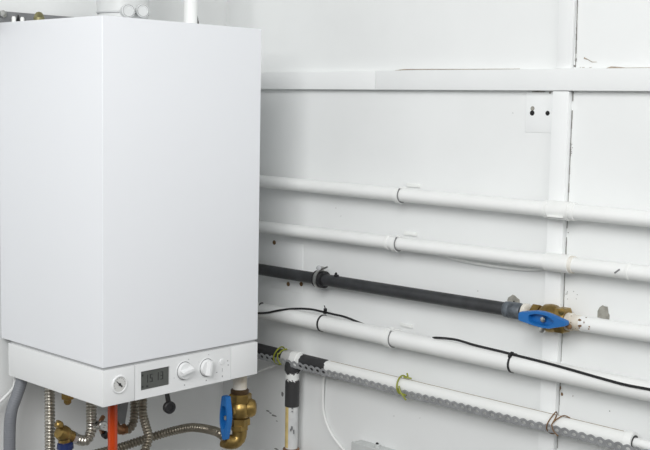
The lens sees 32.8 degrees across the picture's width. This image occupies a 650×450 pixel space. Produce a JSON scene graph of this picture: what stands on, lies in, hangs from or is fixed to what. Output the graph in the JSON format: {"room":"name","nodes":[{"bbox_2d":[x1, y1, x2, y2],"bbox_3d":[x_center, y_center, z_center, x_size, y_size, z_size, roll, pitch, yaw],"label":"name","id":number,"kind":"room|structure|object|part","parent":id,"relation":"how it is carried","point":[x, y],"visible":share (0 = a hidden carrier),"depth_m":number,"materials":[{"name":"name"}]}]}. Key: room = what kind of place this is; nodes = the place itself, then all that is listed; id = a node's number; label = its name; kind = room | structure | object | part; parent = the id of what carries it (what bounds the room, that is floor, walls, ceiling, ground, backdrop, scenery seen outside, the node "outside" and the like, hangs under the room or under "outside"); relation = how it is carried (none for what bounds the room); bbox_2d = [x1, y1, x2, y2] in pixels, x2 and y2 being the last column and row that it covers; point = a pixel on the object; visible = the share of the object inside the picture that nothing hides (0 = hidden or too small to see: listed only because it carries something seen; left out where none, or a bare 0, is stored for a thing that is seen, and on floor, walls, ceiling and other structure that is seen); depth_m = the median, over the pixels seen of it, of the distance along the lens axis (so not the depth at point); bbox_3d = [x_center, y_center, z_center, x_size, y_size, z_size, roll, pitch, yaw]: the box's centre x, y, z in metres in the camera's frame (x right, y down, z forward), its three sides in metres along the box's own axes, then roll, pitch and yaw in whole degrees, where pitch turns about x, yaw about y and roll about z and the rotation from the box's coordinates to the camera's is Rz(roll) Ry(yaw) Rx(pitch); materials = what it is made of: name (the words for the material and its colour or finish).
{"room":"boiler room","nodes":[
{"label":"boiler room","id":0,"kind":"room"},
{"bbox_2d":[0,0,226,449],"bbox_3d":[-1.695,0.105,1.418,0.120,2.600,4.047,7,8,43],"label":"wall","id":1,"kind":"structure","parent":0,"point":[201,404],"depth_m":2.61,"materials":[{"name":"white paint"}]},
{"bbox_2d":[0,10,70,22],"bbox_3d":[-0.678,-0.434,2.313,0.036,0.031,0.510,7,8,43],"label":"rail","id":2,"kind":"object","parent":1,"relation":"attached to","point":[5,16],"visible":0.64,"depth_m":2.33,"materials":[{"name":"white metal"}]},
{"bbox_2d":[0,12,260,406],"bbox_3d":[-0.416,-0.059,2.372,0.402,0.773,0.408,7,8,43],"label":"boiler","id":3,"kind":"object","parent":1,"relation":"attached to","point":[130,147],"depth_m":2.22,"materials":[{"name":"metal"}]},
{"bbox_2d":[0,377,15,402],"bbox_3d":[-0.711,0.359,2.363,0.006,0.105,0.110,7,8,43],"label":"hose","id":4,"kind":"object","parent":3,"relation":"attached to","point":[8,393],"visible":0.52,"depth_m":2.39,"materials":[{"name":"plastic"}]},
{"bbox_2d":[3,378,26,449],"bbox_3d":[-0.672,0.804,2.417,0.026,0.977,0.061,7,8,43],"label":"hose","id":5,"kind":"object","parent":3,"relation":"attached to","point":[9,440],"visible":0.92,"depth_m":2.36,"materials":[{"name":"grey plastic"}]},
{"bbox_3d":[-0.596,-0.433,2.302,0.023,0.023,0.023,7,8,43],"label":"vent cap","id":6,"kind":"part","parent":3,"relation":"part of","materials":[{"name":"gold metal"}]},
{"bbox_2d":[44,388,54,449],"bbox_3d":[-0.594,0.811,2.391,0.023,0.992,0.024,7,8,43],"label":"hose","id":7,"kind":"object","parent":3,"relation":"attached to","point":[49,395],"visible":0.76,"depth_m":2.34,"materials":[{"name":"metal"}]},
{"bbox_2d":[61,393,73,404],"bbox_3d":[-0.540,0.349,2.315,0.024,0.057,0.028,7,8,43],"label":"brass nipple","id":8,"kind":"object","parent":3,"relation":"attached to","point":[67,399],"visible":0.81,"depth_m":2.31,"materials":[{"name":"gold metal"}]},
{"bbox_2d":[75,402,96,445],"bbox_3d":[-0.512,0.395,2.351,0.024,0.154,0.058,7,8,43],"label":"hose","id":9,"kind":"object","parent":3,"relation":"attached to","point":[83,440],"visible":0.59,"depth_m":2.36,"materials":[{"name":"metal"}]},
{"bbox_2d":[54,420,78,449],"bbox_3d":[-0.543,0.441,2.321,0.039,0.070,0.056,7,8,43],"label":"angle valve","id":10,"kind":"object","parent":9,"relation":"attached to","point":[66,437],"visible":1,"depth_m":2.31,"materials":[{"name":"gold metal"}]},
{"bbox_3d":[-0.546,0.466,2.319,0.035,0.020,0.035,7,8,43],"label":"handle","id":11,"kind":"part","parent":10,"relation":"part of","materials":[{"name":"blue plastic"}]},
{"bbox_2d":[94,415,107,438],"bbox_3d":[-0.478,0.440,2.379,0.034,0.057,0.061,2,6,11],"label":"tap","id":12,"kind":"object","parent":9,"relation":"attached to","point":[101,425],"visible":0.98,"depth_m":2.36,"materials":[{"name":"metal"}]},
{"bbox_3d":[-0.478,0.457,2.402,0.014,0.018,0.016,7,8,43],"label":"black knob","id":13,"kind":"part","parent":12,"relation":"part of","materials":[{"name":"plastic"}]},
{"bbox_2d":[108,404,117,449],"bbox_3d":[-0.450,0.829,2.341,0.020,1.012,0.020,7,8,43],"label":"pipe","id":14,"kind":"object","parent":3,"relation":"attached to","point":[112,410],"visible":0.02,"depth_m":2.29,"materials":[{"name":"orange plastic"}]},
{"bbox_2d":[118,402,127,423],"bbox_3d":[-0.490,0.412,2.606,0.055,0.108,0.036,7,8,43],"label":"pipe","id":15,"kind":"object","parent":3,"relation":"attached to","point":[122,408],"visible":0.36,"depth_m":2.59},
{"bbox_2d":[96,0,149,18],"bbox_3d":[-0.412,-0.853,2.272,0.126,0.873,0.112,7,8,43],"label":"outlet","id":16,"kind":"object","parent":3,"relation":"on","point":[139,9],"visible":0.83,"depth_m":2.27,"materials":[{"name":"plastic"}]},
{"bbox_2d":[118,400,138,434],"bbox_3d":[-0.441,0.387,2.428,0.071,0.151,0.028,-3,7,-34],"label":"hose","id":17,"kind":"object","parent":3,"relation":"attached to","point":[123,429],"visible":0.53,"depth_m":2.44,"materials":[{"name":"grey metal"}]},
{"bbox_3d":[-0.415,0.290,2.401,0.346,0.072,0.408,7,8,43],"label":"control panel","id":18,"kind":"part","parent":3,"relation":"part of","materials":[{"name":"plastic"}]},
{"bbox_2d":[138,398,152,449],"bbox_3d":[-0.403,0.808,2.447,0.020,0.992,0.046,7,8,43],"label":"hose","id":19,"kind":"object","parent":3,"relation":"attached to","point":[142,408],"visible":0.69,"depth_m":2.40,"materials":[{"name":"silver metal"}]},
{"bbox_2d":[163,393,175,413],"bbox_3d":[-0.324,0.365,2.298,0.026,0.057,0.013,-3,8,-35],"label":"plug","id":20,"kind":"object","parent":3,"relation":"attached to","point":[169,407],"visible":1,"depth_m":2.29,"materials":[{"name":"black plastic"}]},
{"bbox_3d":[-0.328,0.354,2.294,0.004,0.034,0.016,7,8,43],"label":"arm","id":21,"kind":"part","parent":20,"relation":"part of","materials":[{"name":"black plastic"}]},
{"bbox_3d":[-0.286,0.301,2.275,0.018,0.042,0.042,7,8,43],"label":"control knob","id":22,"kind":"part","parent":3,"relation":"part of","materials":[{"name":"plastic"}]},
{"bbox_2d":[183,0,198,23],"bbox_3d":[-0.280,-0.846,2.384,0.030,0.840,0.057,4,7,27],"label":"vertical pipe","id":23,"kind":"object","parent":3,"relation":"on","point":[190,6],"visible":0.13,"depth_m":2.40,"materials":[{"name":"white paint"}]},
{"bbox_3d":[-0.244,0.300,2.319,0.018,0.042,0.042,7,8,43],"label":"control knob","id":24,"kind":"part","parent":3,"relation":"part of","materials":[{"name":"plastic"}]},
{"bbox_2d":[220,388,256,449],"bbox_3d":[-0.196,0.434,2.474,0.087,0.138,0.056,-2,7,-24],"label":"valve","id":25,"kind":"object","parent":3,"relation":"attached to","point":[236,408],"visible":0.99,"depth_m":2.45,"materials":[{"name":"gold metal"}]},
{"bbox_2d":[95,423,224,449],"bbox_3d":[-0.394,0.493,2.529,0.363,0.088,0.136,1,6,-1],"label":"hose","id":26,"kind":"object","parent":25,"relation":"attached to","point":[188,427],"visible":0.85,"depth_m":2.56,"materials":[{"name":"silver metal"}]},
{"bbox_3d":[-0.220,0.427,2.448,0.013,0.099,0.030,-5,9,-44],"label":"handle","id":27,"kind":"part","parent":25,"relation":"part of","materials":[{"name":"blue plastic"}]},
{"bbox_3d":[-0.209,0.414,2.456,0.025,0.025,0.018,7,8,43],"label":"stem","id":28,"kind":"part","parent":25,"relation":"part of","materials":[{"name":"gold metal"}]},
{"bbox_2d":[233,376,246,389],"bbox_3d":[-0.190,0.342,2.466,0.032,0.057,0.032,7,8,43],"label":"connector","id":29,"kind":"object","parent":3,"relation":"attached to","point":[240,383],"visible":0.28,"depth_m":2.45,"materials":[{"name":"white plastic"}]},
{"bbox_2d":[222,0,649,449],"bbox_3d":[1.111,0.138,1.628,3.905,2.600,0.122,7,8,43],"label":"wall","id":30,"kind":"structure","parent":0,"point":[473,142],"depth_m":2.35,"materials":[{"name":"paint"}]},
{"bbox_2d":[271,240,302,292],"bbox_3d":[-0.092,0.101,2.689,0.111,0.119,0.003,7,8,43],"label":"wall plate","id":31,"kind":"object","parent":30,"relation":"attached to","point":[283,254],"visible":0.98,"depth_m":2.69,"materials":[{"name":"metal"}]},
{"bbox_2d":[261,71,375,89],"bbox_3d":[-0.070,-0.343,2.619,0.515,0.041,0.016,7,8,43],"label":"trim","id":32,"kind":"structure","parent":30,"relation":"attached to","point":[337,80],"depth_m":2.55,"materials":[{"name":"white plastic"}]},
{"bbox_2d":[351,440,394,449],"bbox_3d":[0.111,0.539,2.512,0.111,0.094,0.034,7,8,43],"label":"junction box","id":33,"kind":"object","parent":30,"relation":"attached to","point":[361,444],"visible":1,"depth_m":2.51,"materials":[{"name":"plastic"}]},
{"bbox_3d":[0.101,0.544,2.502,0.111,0.086,0.005,7,8,43],"label":"lid","id":34,"kind":"part","parent":33,"relation":"part of","materials":[{"name":"plastic"}]},
{"bbox_2d":[258,263,522,318],"bbox_3d":[0.053,0.132,2.506,0.931,0.035,0.033,7,8,43],"label":"pipe","id":35,"kind":"object","parent":30,"relation":"attached to","point":[508,309],"visible":0.78,"depth_m":2.38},
{"bbox_2d":[311,265,329,288],"bbox_3d":[0.000,0.120,2.565,0.038,0.056,0.057,7,8,43],"label":"clamp","id":36,"kind":"object","parent":35,"relation":"attached to","point":[316,276],"visible":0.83,"depth_m":2.55,"materials":[{"name":"grey rubber"}]},
{"bbox_2d":[501,301,522,318],"bbox_3d":[0.376,0.170,2.202,0.040,0.034,0.033,7,8,43],"label":"socket","id":37,"kind":"object","parent":35,"relation":"attached to","point":[509,309],"depth_m":2.19,"materials":[{"name":"metal"}]},
{"bbox_2d":[257,343,649,449],"bbox_3d":[0.935,0.444,1.686,3.385,0.039,0.038,7,8,43],"label":"pipe","id":38,"kind":"object","parent":30,"relation":"attached to","point":[632,438],"visible":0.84,"depth_m":2.26,"materials":[{"name":"paint"}]},
{"bbox_2d":[247,364,276,377],"bbox_3d":[-0.155,0.361,2.735,0.162,0.087,0.009,6,8,40],"label":"cable","id":39,"kind":"object","parent":38,"relation":"hanging from","point":[273,365],"visible":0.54,"depth_m":2.72,"materials":[{"name":"white paint"}]},
{"bbox_2d":[273,346,286,364],"bbox_3d":[-0.098,0.316,2.658,0.038,0.048,0.049,7,8,43],"label":"tie","id":40,"kind":"object","parent":38,"relation":"attached to","point":[283,349],"visible":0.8,"depth_m":2.65,"materials":[{"name":"green plastic"}]},
{"bbox_2d":[322,375,344,449],"bbox_3d":[0.021,0.440,2.588,0.100,0.211,0.031,7,8,43],"label":"cable","id":41,"kind":"object","parent":38,"relation":"hanging from","point":[323,377],"visible":0.9,"depth_m":2.62,"materials":[{"name":"white paint"}]},
{"bbox_2d":[396,373,411,400],"bbox_3d":[0.178,0.348,2.397,0.037,0.054,0.050,7,8,43],"label":"tie","id":42,"kind":"object","parent":38,"relation":"attached to","point":[404,376],"visible":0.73,"depth_m":2.39,"materials":[{"name":"green plastic"}]},
{"bbox_2d":[257,353,647,449],"bbox_3d":[0.419,0.393,2.150,1.974,0.025,0.007,7,8,43],"label":"strap","id":43,"kind":"object","parent":38,"relation":"attached to","point":[569,433],"visible":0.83,"depth_m":2.28,"materials":[{"name":"grey metal"}]},
{"bbox_2d":[546,411,569,435],"bbox_3d":[0.456,0.386,2.135,0.042,0.045,0.048,7,8,43],"label":"tie","id":44,"kind":"object","parent":38,"relation":"attached to","point":[555,419],"visible":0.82,"depth_m":2.13,"materials":[{"name":"grey metal"}]},
{"bbox_2d":[258,302,649,401],"bbox_3d":[0.937,0.345,1.675,3.385,0.046,0.041,7,8,43],"label":"pipe","id":45,"kind":"object","parent":30,"relation":"attached to","point":[448,349],"visible":0.77,"depth_m":2.27,"materials":[{"name":"white paint"}]},
{"bbox_2d":[316,305,326,331],"bbox_3d":[-0.005,0.218,2.563,0.008,0.061,0.040,7,8,43],"label":"cable tie","id":46,"kind":"object","parent":45,"relation":"attached to","point":[325,309],"visible":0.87,"depth_m":2.56,"materials":[{"name":"black plastic"}]},
{"bbox_2d":[382,323,412,347],"bbox_3d":[0.159,0.245,2.420,0.036,0.050,0.063,7,8,43],"label":"clip","id":47,"kind":"object","parent":45,"relation":"attached to","point":[385,338],"visible":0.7,"depth_m":2.41,"materials":[{"name":"white plastic"}]},
{"bbox_2d":[258,308,649,390],"bbox_3d":[0.530,0.284,2.057,2.052,0.038,0.046,7,8,43],"label":"cable","id":48,"kind":"object","parent":45,"relation":"on","point":[284,309],"visible":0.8,"depth_m":2.20,"materials":[{"name":"black rubber"}]},
{"bbox_2d":[507,351,516,372],"bbox_3d":[0.376,0.274,2.204,0.006,0.044,0.040,7,8,43],"label":"cable tie","id":49,"kind":"object","parent":45,"relation":"attached to","point":[511,352],"visible":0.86,"depth_m":2.19,"materials":[{"name":"black plastic"}]},
{"bbox_2d":[259,175,649,226],"bbox_3d":[0.946,0.036,1.645,3.385,0.050,0.038,7,8,43],"label":"pipe","id":50,"kind":"object","parent":30,"relation":"attached to","point":[550,209],"visible":0.98,"depth_m":2.23,"materials":[{"name":"white paint"}]},
{"bbox_2d":[392,183,419,203],"bbox_3d":[0.175,-0.067,2.384,0.036,0.043,0.054,7,8,43],"label":"clip","id":51,"kind":"object","parent":50,"relation":"attached to","point":[395,191],"visible":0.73,"depth_m":2.38,"materials":[{"name":"white plastic"}]},
{"bbox_2d":[259,221,649,281],"bbox_3d":[0.945,0.129,1.655,3.385,0.049,0.036,7,8,43],"label":"pipe","id":52,"kind":"object","parent":30,"relation":"attached to","point":[555,262],"visible":0.9,"depth_m":2.24,"materials":[{"name":"white paint"}]},
{"bbox_2d":[389,231,416,251],"bbox_3d":[0.169,0.038,2.398,0.036,0.043,0.054,7,8,43],"label":"clip","id":53,"kind":"object","parent":52,"relation":"attached to","point":[392,240],"visible":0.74,"depth_m":2.39,"materials":[{"name":"white plastic"}]},
{"bbox_2d":[436,255,543,270],"bbox_3d":[0.328,0.075,2.280,0.309,0.021,0.005,7,8,43],"label":"cable","id":54,"kind":"object","parent":30,"relation":"attached to","point":[446,257],"visible":0.78,"depth_m":2.26,"materials":[{"name":"white paint"}]},
{"bbox_2d":[375,68,649,90],"bbox_3d":[1.265,-0.181,1.359,3.169,0.041,0.017,7,8,43],"label":"cable trunking","id":55,"kind":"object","parent":30,"relation":"attached to","point":[593,79],"depth_m":2.17,"materials":[{"name":"white plastic"}]},
{"bbox_2d":[507,295,519,302],"bbox_3d":[0.383,0.151,2.241,0.030,0.020,0.001,7,8,43],"label":"wall bracket","id":56,"kind":"object","parent":30,"relation":"attached to","point":[513,298],"depth_m":2.24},
{"bbox_2d":[525,91,552,132],"bbox_3d":[0.423,-0.223,2.169,0.067,0.081,0.002,7,8,43],"label":"wall plate","id":57,"kind":"object","parent":30,"relation":"attached to","point":[538,103],"visible":1,"depth_m":2.17,"materials":[{"name":"paint"}]},
{"bbox_2d":[538,91,571,449],"bbox_3d":[0.442,0.550,2.211,0.036,1.625,0.014,7,8,43],"label":"cable trunking","id":58,"kind":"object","parent":30,"relation":"attached to","point":[562,100],"depth_m":2.15,"materials":[{"name":"white plastic"}]},
{"bbox_2d":[556,0,575,68],"bbox_3d":[0.470,-0.761,2.071,0.033,0.928,0.010,7,8,43],"label":"trim","id":59,"kind":"structure","parent":30,"relation":"attached to","point":[566,18],"depth_m":2.11,"materials":[{"name":"white plastic"}]},
{"bbox_2d":[597,305,609,318],"bbox_3d":[0.530,0.166,2.101,0.026,0.026,0.001,7,8,43],"label":"wall bracket","id":60,"kind":"object","parent":30,"relation":"attached to","point":[603,311],"depth_m":2.10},
{"bbox_2d":[564,313,649,341],"bbox_3d":[1.317,0.272,1.313,2.352,0.066,0.034,7,8,43],"label":"pipe","id":61,"kind":"object","parent":30,"relation":"attached to","point":[614,328],"visible":0.87,"depth_m":2.04,"materials":[{"name":"white paint"}]},
{"bbox_2d":[518,303,571,332],"bbox_3d":[0.431,0.182,2.130,0.130,0.056,0.085,7,8,43],"label":"valve","id":62,"kind":"object","parent":61,"relation":"attached to","point":[548,317],"visible":1,"depth_m":2.11,"materials":[{"name":"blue metal"}]},
{"bbox_3d":[0.414,0.180,2.097,0.104,0.032,0.014,7,8,43],"label":"handle","id":63,"kind":"part","parent":62,"relation":"part of","materials":[{"name":"blue plastic"}]},
{"bbox_2d":[564,313,581,330],"bbox_3d":[0.476,0.186,2.107,0.032,0.035,0.034,7,8,43],"label":"socket","id":64,"kind":"object","parent":61,"relation":"attached to","point":[575,320],"depth_m":2.09,"materials":[{"name":"white plastic"}]},
{"bbox_3d":[-0.309,1.609,0.312,3.905,0.100,4.167,7,8,43],"label":"floor","id":65,"kind":"structure","parent":0,"visible":0},
{"bbox_2d":[280,349,302,449],"bbox_3d":[-0.087,0.801,2.692,0.048,1.007,0.040,7,8,43],"label":"pipe","id":66,"kind":"object","parent":65,"relation":"on","point":[292,375],"visible":0.93,"depth_m":2.64,"materials":[{"name":"paint"}]}
]}

